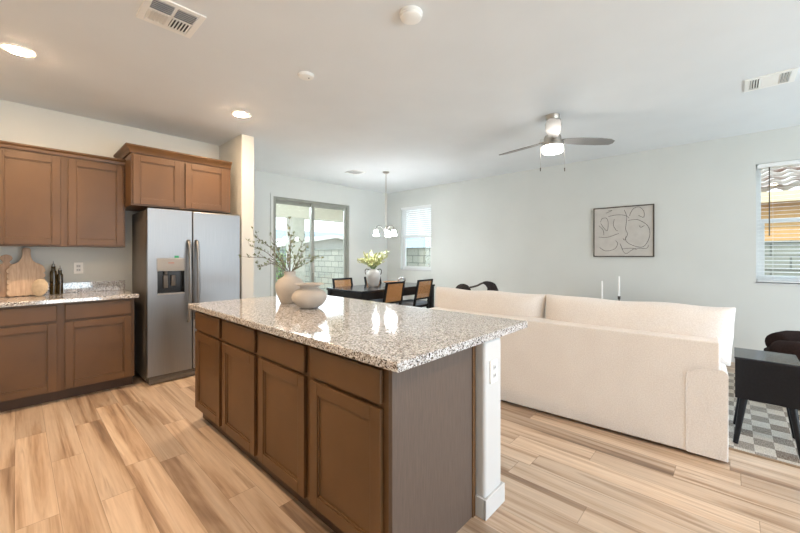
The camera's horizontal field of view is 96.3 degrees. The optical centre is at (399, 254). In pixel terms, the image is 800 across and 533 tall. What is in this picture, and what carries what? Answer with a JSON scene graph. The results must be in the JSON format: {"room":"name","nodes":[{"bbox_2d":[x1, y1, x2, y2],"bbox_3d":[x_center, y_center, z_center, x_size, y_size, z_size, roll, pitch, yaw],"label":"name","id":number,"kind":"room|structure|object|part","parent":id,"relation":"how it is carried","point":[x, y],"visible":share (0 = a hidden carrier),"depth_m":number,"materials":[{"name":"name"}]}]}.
{"room":"open-plan kitchen","nodes":[
{"label":"open-plan kitchen","id":0,"kind":"room"},
{"bbox_2d":[0,99,218,290],"bbox_3d":[-3.657,-0.070,3.461,0.150,2.740,3.575,0,0,43],"label":"wall","id":1,"kind":"structure","parent":0,"point":[19,123],"depth_m":3.73,"materials":[{"name":"paint"}]},
{"bbox_2d":[0,140,63,246],"bbox_3d":[-3.443,-0.532,3.317,0.360,0.905,0.465,0,0,43],"label":"upper cabinet","id":2,"kind":"object","parent":1,"relation":"attached to","point":[31,176],"visible":1,"depth_m":3.22,"materials":[{"name":"brown wood"}]},
{"bbox_3d":[-3.322,-0.958,3.204,0.030,0.055,0.465,0,0,43],"label":"crown moulding","id":3,"kind":"part","parent":2,"relation":"part of","materials":[{"name":"brown wood"}]},
{"bbox_2d":[74,262,82,273],"bbox_3d":[-3.324,0.135,3.701,0.010,0.116,0.072,0,0,43],"label":"wall outlet","id":4,"kind":"object","parent":1,"relation":"attached to","point":[78,266],"visible":1,"depth_m":3.70,"materials":[{"name":"white plastic"}]},
{"bbox_2d":[46,280,124,293],"bbox_3d":[-3.644,0.333,3.346,0.024,0.105,1.725,0,0,43],"label":"backsplash","id":5,"kind":"structure","parent":1,"relation":"attached to","point":[70,287],"depth_m":3.77,"materials":[{"name":"stone"}]},
{"bbox_2d":[64,150,125,247],"bbox_3d":[-3.126,-0.532,3.657,0.360,0.905,0.465,0,0,43],"label":"upper cabinet","id":6,"kind":"object","parent":1,"relation":"attached to","point":[94,185],"visible":0.99,"depth_m":3.53,"materials":[{"name":"brown wood"}]},
{"bbox_3d":[-3.005,-0.958,3.544,0.030,0.055,0.465,0,0,43],"label":"crown moulding","id":7,"kind":"part","parent":6,"relation":"part of","materials":[{"name":"brown wood"}]},
{"bbox_2d":[113,143,231,213],"bbox_3d":[-2.551,-0.792,4.057,0.655,0.595,1.005,0,0,43],"label":"upper cabinet","id":8,"kind":"object","parent":1,"relation":"attached to","point":[154,177],"visible":1,"depth_m":3.80,"materials":[{"name":"brown wood"}]},
{"bbox_3d":[-2.498,-0.752,3.692,0.020,0.486,0.418,0,0,43],"label":"door","id":9,"kind":"part","parent":8,"relation":"part of","materials":[{"name":"brown wood"}]},
{"bbox_3d":[-2.551,-1.052,4.057,0.655,0.075,1.005,0,0,43],"label":"crown moulding","id":10,"kind":"part","parent":8,"relation":"part of","materials":[{"name":"brown wood"}]},
{"bbox_3d":[-2.181,-0.752,4.032,0.020,0.486,0.426,0,0,43],"label":"door","id":11,"kind":"part","parent":8,"relation":"part of","materials":[{"name":"brown wood"}]},
{"bbox_2d":[219,134,253,298],"bbox_3d":[-2.436,-0.070,4.873,1.670,2.740,0.155,0,0,43],"label":"wall partition","id":12,"kind":"structure","parent":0,"point":[239,150],"depth_m":4.31,"materials":[{"name":"paint"}]},
{"bbox_2d":[254,170,386,297],"bbox_3d":[-1.755,-0.070,6.938,0.150,2.740,4.105,0,0,43],"label":"wall","id":13,"kind":"structure","parent":0,"point":[368,208],"depth_m":7.28,"materials":[{"name":"paint"}]},
{"bbox_2d":[270,193,350,295],"bbox_3d":[-1.653,0.105,6.928,0.012,2.390,1.800,0,0,43],"label":"trim","id":14,"kind":"structure","parent":13,"relation":"attached to","point":[271,194],"depth_m":6.47,"materials":[{"name":"paint"}]},
{"bbox_2d":[273,196,348,295],"bbox_3d":[-1.698,0.130,6.971,0.128,2.340,1.700,0,0,43],"label":"door","id":15,"kind":"structure","parent":13,"relation":"in","point":[276,200],"depth_m":6.94,"materials":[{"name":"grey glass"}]},
{"bbox_3d":[-1.985,0.138,6.709,0.035,2.255,0.825,0,0,43],"label":"fixed panel","id":16,"kind":"part","parent":15,"relation":"part of","materials":[{"name":"clear glass"}]},
{"bbox_3d":[-1.431,0.138,7.231,0.035,2.255,0.855,0,0,43],"label":"sliding panel","id":17,"kind":"part","parent":15,"relation":"part of","materials":[{"name":"clear glass"}]},
{"bbox_2d":[0,0,799,192],"bbox_3d":[0.566,-1.515,2.433,9.690,0.150,7.830,0,0,43],"label":"ceiling","id":18,"kind":"structure","parent":0,"point":[435,100],"depth_m":2.83,"materials":[{"name":"paint"}]},
{"bbox_2d":[0,43,35,57],"bbox_3d":[-2.683,-1.431,2.514,0.180,0.016,0.180,0,0,43],"label":"recessed light","id":19,"kind":"object","parent":18,"relation":"in","point":[18,50],"visible":1,"depth_m":2.50,"materials":[{"name":"white plastic"}]},
{"bbox_2d":[136,0,205,37],"bbox_3d":[-1.380,-1.433,2.158,0.302,0.014,0.295,0,0,43],"label":"ceiling vent","id":20,"kind":"object","parent":18,"relation":"in","point":[169,15],"visible":1,"depth_m":2.15,"materials":[{"name":"white plastic"}]},
{"bbox_2d":[231,111,250,117],"bbox_3d":[-1.623,-1.431,3.656,0.180,0.016,0.180,0,0,43],"label":"recessed light","id":21,"kind":"object","parent":18,"relation":"in","point":[241,114],"visible":1,"depth_m":3.63,"materials":[{"name":"white plastic"}]},
{"bbox_2d":[298,71,313,80],"bbox_3d":[-0.752,-1.426,2.864,0.124,0.028,0.124,0,0,43],"label":"ceiling sensor","id":22,"kind":"object","parent":18,"relation":"attached to","point":[304,75],"visible":1,"depth_m":2.84,"materials":[{"name":"white plastic"}]},
{"bbox_2d":[345,170,365,174],"bbox_3d":[-0.774,-1.433,6.215,0.270,0.014,0.255,0,0,43],"label":"ceiling vent","id":23,"kind":"object","parent":18,"relation":"in","point":[355,172],"visible":1,"depth_m":6.20,"materials":[{"name":"white plastic"}]},
{"bbox_2d":[373,171,396,236],"bbox_3d":[-0.217,-0.885,6.181,0.383,1.109,0.416,0,0,43],"label":"chandelier","id":24,"kind":"object","parent":18,"relation":"hanging from","point":[387,233],"visible":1,"depth_m":6.16,"materials":[{"name":"white glass"}]},
{"bbox_2d":[400,5,421,24],"bbox_3d":[0.066,-1.420,2.131,0.136,0.040,0.136,0,0,43],"label":"smoke detector","id":25,"kind":"object","parent":18,"relation":"attached to","point":[410,14],"visible":1,"depth_m":2.10,"materials":[{"name":"white plastic"}]},
{"bbox_2d":[499,113,614,170],"bbox_3d":[1.467,-1.153,3.720,1.124,0.575,1.127,0,0,43],"label":"ceiling fan","id":26,"kind":"object","parent":18,"relation":"hanging from","point":[553,143],"visible":1,"depth_m":3.65,"materials":[{"name":"silver metal"}]},
{"bbox_3d":[1.355,-1.182,4.011,0.138,0.036,0.566,0,0,-37],"label":"blade","id":27,"kind":"part","parent":26,"relation":"part of","materials":[{"name":"silver metal"}]},
{"bbox_3d":[1.429,-1.182,3.346,0.138,0.036,0.566,0,0,21],"label":"blade","id":28,"kind":"part","parent":26,"relation":"part of","materials":[{"name":"silver metal"}]},
{"bbox_3d":[1.958,-1.182,3.721,0.566,0.036,0.138,0,0,-5],"label":"blade","id":29,"kind":"part","parent":26,"relation":"part of","materials":[{"name":"silver metal"}]},
{"bbox_2d":[744,67,798,92],"bbox_3d":[3.042,-1.433,2.947,0.300,0.015,0.290,0,0,43],"label":"ceiling vent","id":30,"kind":"object","parent":18,"relation":"in","point":[786,76],"visible":1,"depth_m":2.93,"materials":[{"name":"white plastic"}]},
{"bbox_2d":[0,362,799,532],"bbox_3d":[0.577,1.350,2.422,9.660,0.100,7.830,0,0,43],"label":"floor","id":31,"kind":"structure","parent":0,"point":[137,457],"depth_m":2.05,"materials":[{"name":"brown wood"}]},
{"bbox_2d":[0,303,60,411],"bbox_3d":[-3.394,0.864,3.171,0.620,0.872,0.530,0,0,43],"label":"base cabinet","id":32,"kind":"object","parent":31,"relation":"on","point":[30,336],"visible":1,"depth_m":3.03,"materials":[{"name":"brown wood"}]},
{"bbox_3d":[-3.174,0.510,2.967,0.020,0.136,0.478,0,0,43],"label":"drawer","id":33,"kind":"part","parent":32,"relation":"part of","materials":[{"name":"brown wood"}]},
{"bbox_3d":[-3.174,0.892,2.967,0.020,0.592,0.478,0,0,43],"label":"door","id":34,"kind":"part","parent":32,"relation":"part of","materials":[{"name":"brown wood"}]},
{"bbox_2d":[0,280,138,307],"bbox_3d":[-3.414,0.352,3.139,0.645,0.144,1.735,0,0,43],"label":"countertop","id":35,"kind":"structure","parent":32,"relation":"on","point":[95,290],"depth_m":3.47,"materials":[{"name":"stone"}]},
{"bbox_2d":[0,255,12,296],"bbox_3d":[-3.633,0.190,3.303,0.044,0.388,0.248,0,0,43],"label":"cutting board","id":36,"kind":"object","parent":35,"relation":"on","point":[6,259],"visible":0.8,"depth_m":3.29,"materials":[{"name":"beige wood"}]},
{"bbox_2d":[6,248,45,296],"bbox_3d":[-3.511,0.157,3.365,0.080,0.453,0.255,0,0,43],"label":"cutting board","id":37,"kind":"object","parent":35,"relation":"on","point":[21,275],"visible":0.8,"depth_m":3.34,"materials":[{"name":"brown wood"}]},
{"bbox_2d":[31,279,48,295],"bbox_3d":[-3.374,0.304,3.354,0.160,0.160,0.031,0,0,2],"label":"disc","id":38,"kind":"object","parent":35,"relation":"on","point":[39,287],"visible":1,"depth_m":3.35,"materials":[{"name":"wood"}]},
{"bbox_2d":[50,261,56,294],"bbox_3d":[-3.392,0.222,3.503,0.052,0.324,0.052,0,0,43],"label":"oil bottle","id":39,"kind":"object","parent":35,"relation":"on","point":[53,273],"visible":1,"depth_m":3.49,"materials":[{"name":"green glass"}]},
{"bbox_2d":[57,266,62,293],"bbox_3d":[-3.354,0.245,3.532,0.046,0.280,0.046,0,0,43],"label":"oil bottle","id":40,"kind":"object","parent":35,"relation":"on","point":[59,275],"visible":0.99,"depth_m":3.52,"materials":[{"name":"green glass"}]},
{"bbox_2d":[60,298,133,399],"bbox_3d":[-3.032,0.864,3.559,0.620,0.872,0.530,0,0,43],"label":"base cabinet","id":41,"kind":"object","parent":31,"relation":"on","point":[97,337],"visible":0.99,"depth_m":3.34,"materials":[{"name":"brown wood"}]},
{"bbox_3d":[-2.813,0.510,3.355,0.020,0.136,0.478,0,0,43],"label":"drawer","id":42,"kind":"part","parent":41,"relation":"part of","materials":[{"name":"brown wood"}]},
{"bbox_3d":[-2.813,0.892,3.355,0.020,0.592,0.478,0,0,43],"label":"door","id":43,"kind":"part","parent":41,"relation":"part of","materials":[{"name":"brown wood"}]},
{"bbox_2d":[132,208,239,384],"bbox_3d":[-2.407,0.412,4.078,0.776,1.775,0.910,0,0,43],"label":"refrigerator","id":44,"kind":"object","parent":31,"relation":"on","point":[180,258],"visible":0.81,"depth_m":3.75,"materials":[{"name":"silver metal"}]},
{"bbox_3d":[-2.385,0.375,3.705,0.070,1.680,0.395,0,0,43],"label":"freezer door","id":45,"kind":"part","parent":44,"relation":"part of","materials":[{"name":"silver metal"}]},
{"bbox_3d":[-2.353,0.099,3.685,0.012,0.133,0.254,0,0,43],"label":"dispenser panel","id":46,"kind":"part","parent":44,"relation":"part of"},
{"bbox_3d":[-2.220,0.275,3.776,0.090,0.879,0.033,0,0,43],"label":"door handle","id":47,"kind":"part","parent":44,"relation":"part of","materials":[{"name":"silver metal"}]},
{"bbox_3d":[-2.167,0.275,3.833,0.090,0.879,0.033,0,0,43],"label":"door handle","id":48,"kind":"part","parent":44,"relation":"part of","materials":[{"name":"silver metal"}]},
{"bbox_3d":[-2.072,0.375,4.041,0.070,1.680,0.507,0,0,43],"label":"fridge door","id":49,"kind":"part","parent":44,"relation":"part of","materials":[{"name":"silver metal"}]},
{"bbox_2d":[195,311,229,439],"bbox_3d":[-1.216,0.864,2.864,0.535,0.872,0.620,0,0,43],"label":"base cabinet","id":50,"kind":"object","parent":31,"relation":"on","point":[208,335],"visible":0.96,"depth_m":2.62,"materials":[{"name":"brown wood"}]},
{"bbox_3d":[-1.421,0.510,2.644,0.483,0.136,0.020,0,0,43],"label":"drawer","id":51,"kind":"part","parent":50,"relation":"part of","materials":[{"name":"brown wood"}]},
{"bbox_3d":[-1.421,0.892,2.644,0.483,0.592,0.020,0,0,43],"label":"door","id":52,"kind":"part","parent":50,"relation":"part of","materials":[{"name":"brown wood"}]},
{"bbox_2d":[222,319,266,472],"bbox_3d":[-0.825,0.864,2.499,0.535,0.872,0.620,0,0,43],"label":"base cabinet","id":53,"kind":"object","parent":31,"relation":"on","point":[240,356],"visible":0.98,"depth_m":2.26,"materials":[{"name":"brown wood"}]},
{"bbox_3d":[-1.030,0.510,2.280,0.483,0.136,0.020,0,0,43],"label":"drawer","id":54,"kind":"part","parent":53,"relation":"part of","materials":[{"name":"brown wood"}]},
{"bbox_3d":[-1.030,0.892,2.280,0.483,0.592,0.020,0,0,43],"label":"door","id":55,"kind":"part","parent":53,"relation":"part of","materials":[{"name":"brown wood"}]},
{"bbox_2d":[258,330,317,516],"bbox_3d":[-0.434,0.864,2.134,0.535,0.872,0.620,0,0,43],"label":"base cabinet","id":56,"kind":"object","parent":31,"relation":"on","point":[283,363],"visible":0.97,"depth_m":1.88,"materials":[{"name":"brown wood"}]},
{"bbox_3d":[-0.638,0.510,1.915,0.483,0.136,0.020,0,0,43],"label":"drawer","id":57,"kind":"part","parent":56,"relation":"part of","materials":[{"name":"brown wood"}]},
{"bbox_3d":[-0.638,0.892,1.915,0.483,0.592,0.020,0,0,43],"label":"door","id":58,"kind":"part","parent":56,"relation":"part of","materials":[{"name":"brown wood"}]},
{"bbox_2d":[332,278,352,286],"bbox_3d":[-0.881,0.860,6.353,0.430,0.880,0.514,0,0,-45],"label":"dining chair","id":59,"kind":"object","parent":31,"relation":"on","point":[338,280],"visible":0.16,"depth_m":6.50,"materials":[{"name":"beige wicker"}]},
{"bbox_3d":[-1.051,0.435,6.522,0.366,0.030,0.031,0,0,-45],"label":"rail","id":60,"kind":"part","parent":59,"relation":"part of","materials":[{"name":"black wood"}]},
{"bbox_2d":[364,276,394,301],"bbox_3d":[-0.365,0.860,6.907,0.514,0.880,0.430,0,0,42],"label":"dining chair","id":61,"kind":"object","parent":31,"relation":"on","point":[365,279],"visible":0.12,"depth_m":6.82,"materials":[{"name":"black wood"}]},
{"bbox_3d":[-0.326,0.843,6.872,0.410,0.055,0.430,0,0,42],"label":"seat","id":62,"kind":"part","parent":61,"relation":"part of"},
{"bbox_2d":[326,282,434,307],"bbox_3d":[-0.289,0.925,6.361,0.900,0.750,1.810,0,0,43],"label":"dining table","id":63,"kind":"object","parent":31,"relation":"on","point":[362,292],"visible":0.38,"depth_m":5.88,"materials":[{"name":"black wood"}]},
{"bbox_3d":[-0.580,0.943,5.466,0.080,0.715,0.080,0,0,43],"label":"leg","id":64,"kind":"part","parent":63,"relation":"part of","materials":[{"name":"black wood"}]},
{"bbox_2d":[365,269,381,286],"bbox_3d":[-0.466,0.393,6.245,0.256,0.312,0.256,0,0,43],"label":"ceramic jug","id":65,"kind":"object","parent":63,"relation":"on","point":[373,275],"visible":0.98,"depth_m":6.16,"materials":[{"name":"white ceramic"}]},
{"bbox_2d":[357,250,388,268],"bbox_3d":[-0.464,0.091,6.235,0.564,0.374,0.627,0,0,43],"label":"bunch","id":66,"kind":"object","parent":65,"relation":"in","point":[371,262],"visible":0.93,"depth_m":6.18,"materials":[{"name":"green plant"}]},
{"bbox_3d":[0.584,0.943,6.714,0.080,0.715,0.080,0,0,43],"label":"leg","id":67,"kind":"part","parent":63,"relation":"part of","materials":[{"name":"black wood"}]},
{"bbox_2d":[310,346,475,532],"bbox_3d":[-0.033,0.864,1.760,0.561,0.872,0.620,0,0,43],"label":"base cabinet","id":68,"kind":"object","parent":31,"relation":"on","point":[391,452],"visible":0.93,"depth_m":1.53,"materials":[{"name":"brown wood"}]},
{"bbox_3d":[-0.247,0.510,1.550,0.483,0.136,0.020,0,0,43],"label":"drawer","id":69,"kind":"part","parent":68,"relation":"part of","materials":[{"name":"brown wood"}]},
{"bbox_3d":[-0.247,0.892,1.550,0.483,0.592,0.020,0,0,43],"label":"door","id":70,"kind":"part","parent":68,"relation":"part of","materials":[{"name":"brown wood"}]},
{"bbox_2d":[188,295,526,372],"bbox_3d":[-0.468,0.405,2.462,2.287,0.039,1.104,0,0,43],"label":"countertop","id":71,"kind":"structure","parent":68,"relation":"on","point":[396,338],"depth_m":1.96,"materials":[{"name":"stone"}]},
{"bbox_2d":[275,271,303,303],"bbox_3d":[-0.886,0.259,2.877,0.224,0.251,0.224,0,0,43],"label":"vase","id":72,"kind":"object","parent":71,"relation":"on","point":[285,287],"visible":0.81,"depth_m":2.79,"materials":[{"name":"beige ceramic"}]},
{"bbox_2d":[238,216,323,271],"bbox_3d":[-0.948,-0.063,2.888,0.669,0.510,0.251,0,0,-7],"label":"arrangement","id":73,"kind":"object","parent":72,"relation":"in","point":[289,228],"visible":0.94,"depth_m":2.86,"materials":[{"name":"green plant"}]},
{"bbox_2d":[291,283,326,308],"bbox_3d":[-0.659,0.296,2.604,0.252,0.175,0.252,0,0,43],"label":"vase","id":74,"kind":"object","parent":71,"relation":"on","point":[309,296],"visible":1,"depth_m":2.52,"materials":[{"name":"beige ceramic"}]},
{"bbox_3d":[0.164,0.864,1.583,0.021,0.872,0.590,0,0,43],"label":"panel","id":75,"kind":"part","parent":68,"relation":"part of","materials":[{"name":"brown wood"}]},
{"bbox_2d":[383,281,404,304],"bbox_3d":[-0.250,0.860,5.777,0.514,0.880,0.430,0,0,41],"label":"dining chair","id":76,"kind":"object","parent":31,"relation":"on","point":[392,293],"visible":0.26,"depth_m":5.63,"materials":[{"name":"brown wicker"}]},
{"bbox_3d":[-0.237,0.660,5.503,0.136,0.480,0.032,0,0,41],"label":"post","id":77,"kind":"part","parent":76,"relation":"part of","materials":[{"name":"black wood"}]},
{"bbox_3d":[-0.069,0.435,5.620,0.031,0.030,0.366,0,0,41],"label":"rail","id":78,"kind":"part","parent":76,"relation":"part of","materials":[{"name":"black wood"}]},
{"bbox_3d":[0.024,0.660,5.803,0.136,0.480,0.032,0,0,41],"label":"post","id":79,"kind":"part","parent":76,"relation":"part of","materials":[{"name":"black wood"}]},
{"bbox_2d":[396,279,432,307],"bbox_3d":[0.253,0.860,6.317,0.514,0.880,0.430,0,0,40],"label":"dining chair","id":80,"kind":"object","parent":31,"relation":"on","point":[416,302],"visible":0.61,"depth_m":6.19,"materials":[{"name":"black wood"}]},
{"bbox_3d":[0.213,0.843,6.350,0.410,0.055,0.430,0,0,40],"label":"seat","id":81,"kind":"part","parent":80,"relation":"part of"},
{"bbox_3d":[0.271,0.660,6.043,0.136,0.480,0.032,0,0,40],"label":"post","id":82,"kind":"part","parent":80,"relation":"part of","materials":[{"name":"black wood"}]},
{"bbox_3d":[0.526,0.660,6.347,0.136,0.480,0.032,0,0,40],"label":"post","id":83,"kind":"part","parent":80,"relation":"part of","materials":[{"name":"black wood"}]},
{"bbox_2d":[456,281,497,290],"bbox_3d":[1.282,0.854,5.737,0.850,0.893,0.580,0,0,43],"label":"accent chair","id":84,"kind":"object","parent":31,"relation":"on","point":[491,286],"visible":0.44,"depth_m":5.59,"materials":[{"name":"black fabric"}]},
{"bbox_3d":[1.216,0.481,5.702,0.326,0.128,0.031,0,0,43],"label":"rail","id":85,"kind":"part","parent":84,"relation":"part of","materials":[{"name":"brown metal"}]},
{"bbox_2d":[429,287,735,461],"bbox_3d":[1.446,0.824,3.307,2.403,0.953,0.981,0,0,40],"label":"sofa","id":86,"kind":"object","parent":31,"relation":"on","point":[652,371],"visible":0.83,"depth_m":2.60,"materials":[{"name":"beige fabric"}]},
{"bbox_2d":[435,287,545,317],"bbox_3d":[0.836,0.542,3.536,1.215,0.415,0.319,0,0,40],"label":"cushion","id":87,"kind":"object","parent":86,"relation":"on","point":[520,305],"depth_m":3.35,"materials":[{"name":"beige fabric"}]},
{"bbox_2d":[546,294,735,365],"bbox_3d":[1.755,0.544,2.771,1.285,0.418,0.318,0,0,40],"label":"cushion","id":88,"kind":"object","parent":86,"relation":"on","point":[716,323],"depth_m":2.57,"materials":[{"name":"beige fabric"}]},
{"bbox_3d":[2.244,0.997,2.629,0.202,0.563,0.951,0,0,40],"label":"armrest","id":89,"kind":"part","parent":86,"relation":"part of","materials":[{"name":"beige fabric"}]},
{"bbox_2d":[728,372,799,468],"bbox_3d":[2.791,1.294,3.287,3.730,0.011,2.115,0,0,43],"label":"area rug","id":90,"kind":"object","parent":31,"relation":"on","point":[765,433],"visible":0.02,"depth_m":2.60,"materials":[{"name":"grey fabric"}]},
{"bbox_2d":[733,347,799,459],"bbox_3d":[2.535,0.992,2.477,0.341,0.588,0.398,0,0,43],"label":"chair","id":91,"kind":"object","parent":90,"relation":"on","point":[773,378],"visible":1,"depth_m":2.37,"materials":[{"name":"black wood"}]},
{"bbox_3d":[2.549,1.129,2.687,0.041,0.315,0.092,0,0,-2],"label":"leg","id":92,"kind":"part","parent":91,"relation":"part of","materials":[{"name":"black wood"}]},
{"bbox_3d":[2.328,1.129,2.449,0.076,0.315,0.074,0,0,43],"label":"leg","id":93,"kind":"part","parent":91,"relation":"part of","materials":[{"name":"black wood"}]},
{"bbox_3d":[2.739,1.129,2.505,0.090,0.315,0.042,0,0,5],"label":"leg","id":94,"kind":"part","parent":91,"relation":"part of","materials":[{"name":"black wood"}]},
{"bbox_3d":[2.517,1.129,2.271,0.041,0.315,0.091,0,0,-2],"label":"leg","id":95,"kind":"part","parent":91,"relation":"part of","materials":[{"name":"black wood"}]},
{"bbox_2d":[764,330,799,361],"bbox_3d":[3.655,1.001,2.992,0.885,0.575,0.948,0,0,43],"label":"barrel armchair","id":96,"kind":"object","parent":90,"relation":"on","point":[786,342],"visible":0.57,"depth_m":3.08,"materials":[{"name":"brown fabric"}]},
{"bbox_3d":[3.025,1.015,4.966,1.290,0.570,0.430,0,0,43],"label":"sideboard","id":97,"kind":"object","parent":31,"relation":"on","visible":0},
{"bbox_2d":[601,281,602,298],"bbox_3d":[2.862,0.547,5.070,0.090,0.365,0.090,0,0,43],"label":"candlestick","id":98,"kind":"object","parent":97,"relation":"on","point":[601,281],"visible":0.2,"depth_m":5.06,"materials":[{"name":"white wax"}]},
{"bbox_2d":[618,276,620,300],"bbox_3d":[3.015,0.510,4.927,0.090,0.440,0.090,0,0,43],"label":"candlestick","id":99,"kind":"object","parent":97,"relation":"on","point":[619,296],"visible":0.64,"depth_m":4.92,"materials":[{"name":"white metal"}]},
{"bbox_2d":[618,276,619,295],"bbox_3d":[3.015,0.427,4.927,0.024,0.275,0.025,0,0,43],"label":"taper candle","id":100,"kind":"object","parent":99,"relation":"on","point":[618,276],"depth_m":4.92,"materials":[{"name":"white wax"}]},
{"bbox_2d":[476,337,499,498],"bbox_3d":[-0.331,0.863,2.582,2.214,0.874,0.172,0,0,43],"label":"wall","id":101,"kind":"structure","parent":0,"point":[487,394],"depth_m":1.79,"materials":[{"name":"white paint"}]},
{"bbox_2d":[475,480,504,520],"bbox_3d":[-0.330,1.250,2.580,2.237,0.100,0.198,0,0,43],"label":"baseboard","id":102,"kind":"structure","parent":101,"relation":"attached to","point":[484,508],"depth_m":1.78,"materials":[{"name":"white wood"}]},
{"bbox_2d":[490,358,496,383],"bbox_3d":[0.477,0.590,1.818,0.010,0.116,0.072,0,0,43],"label":"wall outlet","id":103,"kind":"object","parent":101,"relation":"attached to","point":[493,364],"visible":1,"depth_m":1.81,"materials":[{"name":"white plastic"}]},
{"bbox_2d":[493,364,495,378],"bbox_3d":[0.479,0.590,1.816,0.004,0.068,0.034,0,0,43],"label":"socket","id":104,"kind":"object","parent":103,"relation":"attached to","point":[494,365],"depth_m":1.81,"materials":[{"name":"white plastic"}]},
{"bbox_2d":[387,125,799,353],"bbox_3d":[3.185,-0.070,5.241,9.690,2.740,0.150,0,0,43],"label":"wall","id":105,"kind":"structure","parent":0,"point":[528,231],"depth_m":5.09,"materials":[{"name":"paint"}]},
{"bbox_2d":[400,211,430,270],"bbox_3d":[0.378,-0.360,7.847,0.890,1.410,0.157,0,0,43],"label":"window","id":106,"kind":"structure","parent":105,"relation":"in","point":[411,268],"depth_m":7.99,"materials":[{"name":"plastic"}]},
{"bbox_3d":[0.354,0.335,7.821,0.890,0.020,0.087,0,0,43],"label":"sill","id":107,"kind":"part","parent":106,"relation":"part of","materials":[{"name":"white paint"}]},
{"bbox_2d":[401,204,430,236],"bbox_3d":[0.356,-0.732,7.824,0.846,0.663,0.060,0,0,43],"label":"window blind","id":108,"kind":"object","parent":106,"relation":"attached to","point":[420,229],"visible":0.88,"depth_m":7.80,"materials":[{"name":"plastic"}]},
{"bbox_3d":[0.356,-0.410,7.824,0.846,0.020,0.052,0,0,43],"label":"rail","id":109,"kind":"part","parent":108,"relation":"part of","materials":[{"name":"plastic"}]},
{"bbox_3d":[0.397,-0.048,7.867,0.780,0.655,0.030,0,0,43],"label":"sash","id":110,"kind":"part","parent":106,"relation":"part of","materials":[{"name":"plastic"}]},
{"bbox_3d":[0.408,-0.400,7.878,0.780,0.050,0.050,0,0,43],"label":"meeting rail","id":111,"kind":"part","parent":106,"relation":"part of","materials":[{"name":"plastic"}]},
{"bbox_2d":[593,204,654,256],"bbox_3d":[3.181,-0.334,5.119,0.749,0.722,0.031,0,0,43],"label":"framed art","id":112,"kind":"object","parent":105,"relation":"attached to","point":[622,231],"visible":1,"depth_m":5.10,"materials":[{"name":"paper"}]},
{"bbox_2d":[755,164,799,285],"bbox_3d":[4.547,-0.360,3.959,0.890,1.410,0.157,0,0,43],"label":"window","id":113,"kind":"structure","parent":105,"relation":"in","point":[759,223],"depth_m":4.23,"materials":[{"name":"plastic"}]},
{"bbox_3d":[4.523,0.335,3.934,0.890,0.020,0.087,0,0,43],"label":"sill","id":114,"kind":"part","parent":113,"relation":"part of","materials":[{"name":"white paint"}]},
{"bbox_2d":[757,159,799,282],"bbox_3d":[4.521,-0.374,3.932,0.846,1.378,0.072,0,0,43],"label":"window blind","id":115,"kind":"object","parent":113,"relation":"attached to","point":[791,162],"visible":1,"depth_m":4.10,"materials":[{"name":"plastic"}]},
{"bbox_3d":[4.525,0.305,3.936,0.846,0.020,0.052,0,0,43],"label":"rail","id":116,"kind":"part","parent":115,"relation":"part of","materials":[{"name":"plastic"}]},
{"bbox_3d":[4.566,-0.048,3.980,0.780,0.655,0.030,0,0,43],"label":"sash","id":117,"kind":"part","parent":113,"relation":"part of","materials":[{"name":"plastic"}]},
{"bbox_3d":[4.576,-0.400,3.991,0.780,0.050,0.050,0,0,43],"label":"meeting rail","id":118,"kind":"part","parent":113,"relation":"part of","materials":[{"name":"plastic"}]},
{"label":"outside","id":119,"kind":"structure","parent":0,"visible":0},
{"bbox_3d":[9.054,1.485,24.372,100.000,0.130,72.000,0,0,43],"label":"ground","id":120,"kind":"structure","parent":119,"visible":0},
{"bbox_2d":[276,246,285,281],"bbox_3d":[-4.026,0.533,12.121,0.926,1.782,1.109,0,0,-21],"label":"shrub","id":121,"kind":"object","parent":120,"relation":"on","point":[277,267],"visible":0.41,"depth_m":12.13,"materials":[{"name":"green plant"}]},
{"bbox_2d":[276,248,306,280],"bbox_3d":[-0.033,0.530,19.173,0.400,1.780,32.000,0,0,43],"label":"wall","id":122,"kind":"structure","parent":120,"relation":"on","point":[280,251],"depth_m":14.07,"materials":[{"name":"concrete"}]},
{"bbox_2d":[276,235,342,248],"bbox_3d":[-11.152,-0.290,40.754,13.100,3.420,13.600,0,0,43],"label":"gabled house","id":123,"kind":"structure","parent":120,"relation":"on","point":[335,241],"depth_m":36.04,"materials":[{"name":"paint"}]},
{"bbox_2d":[276,229,430,247],"bbox_3d":[-7.291,-1.240,66.962,12.000,5.320,38.000,0,0,43],"label":"house","id":124,"kind":"structure","parent":120,"relation":"on","point":[280,234],"depth_m":68.70,"materials":[{"name":"paint"}]},
{"bbox_2d":[305,240,799,294],"bbox_3d":[3.460,0.605,7.302,20.900,1.630,0.240,0,0,43],"label":"wall","id":125,"kind":"structure","parent":120,"relation":"on","point":[330,267],"depth_m":9.99,"materials":[{"name":"concrete"}]},
{"bbox_2d":[761,165,799,240],"bbox_3d":[10.582,-0.919,7.976,14.000,4.679,8.300,0,0,43],"label":"house","id":126,"kind":"structure","parent":120,"relation":"on","point":[794,203],"depth_m":6.29,"materials":[{"name":"paint"}]},
{"bbox_3d":[-2.768,1.370,8.461,3.410,0.100,6.600,0,0,43],"label":"patio slab","id":127,"kind":"object","parent":120,"relation":"on","visible":0},
{"bbox_2d":[286,217,304,282],"bbox_3d":[-2.604,0.200,8.923,0.320,2.240,0.340,0,0,43],"label":"patio column","id":128,"kind":"structure","parent":127,"relation":"on","point":[297,225],"depth_m":8.82,"materials":[{"name":"paint"}]},
{"bbox_2d":[276,204,342,222],"bbox_3d":[-3.157,-1.110,8.345,0.300,0.380,5.900,0,0,43],"label":"beam","id":129,"kind":"structure","parent":128,"relation":"on","point":[282,210],"depth_m":9.01,"materials":[{"name":"paint"}]}
]}

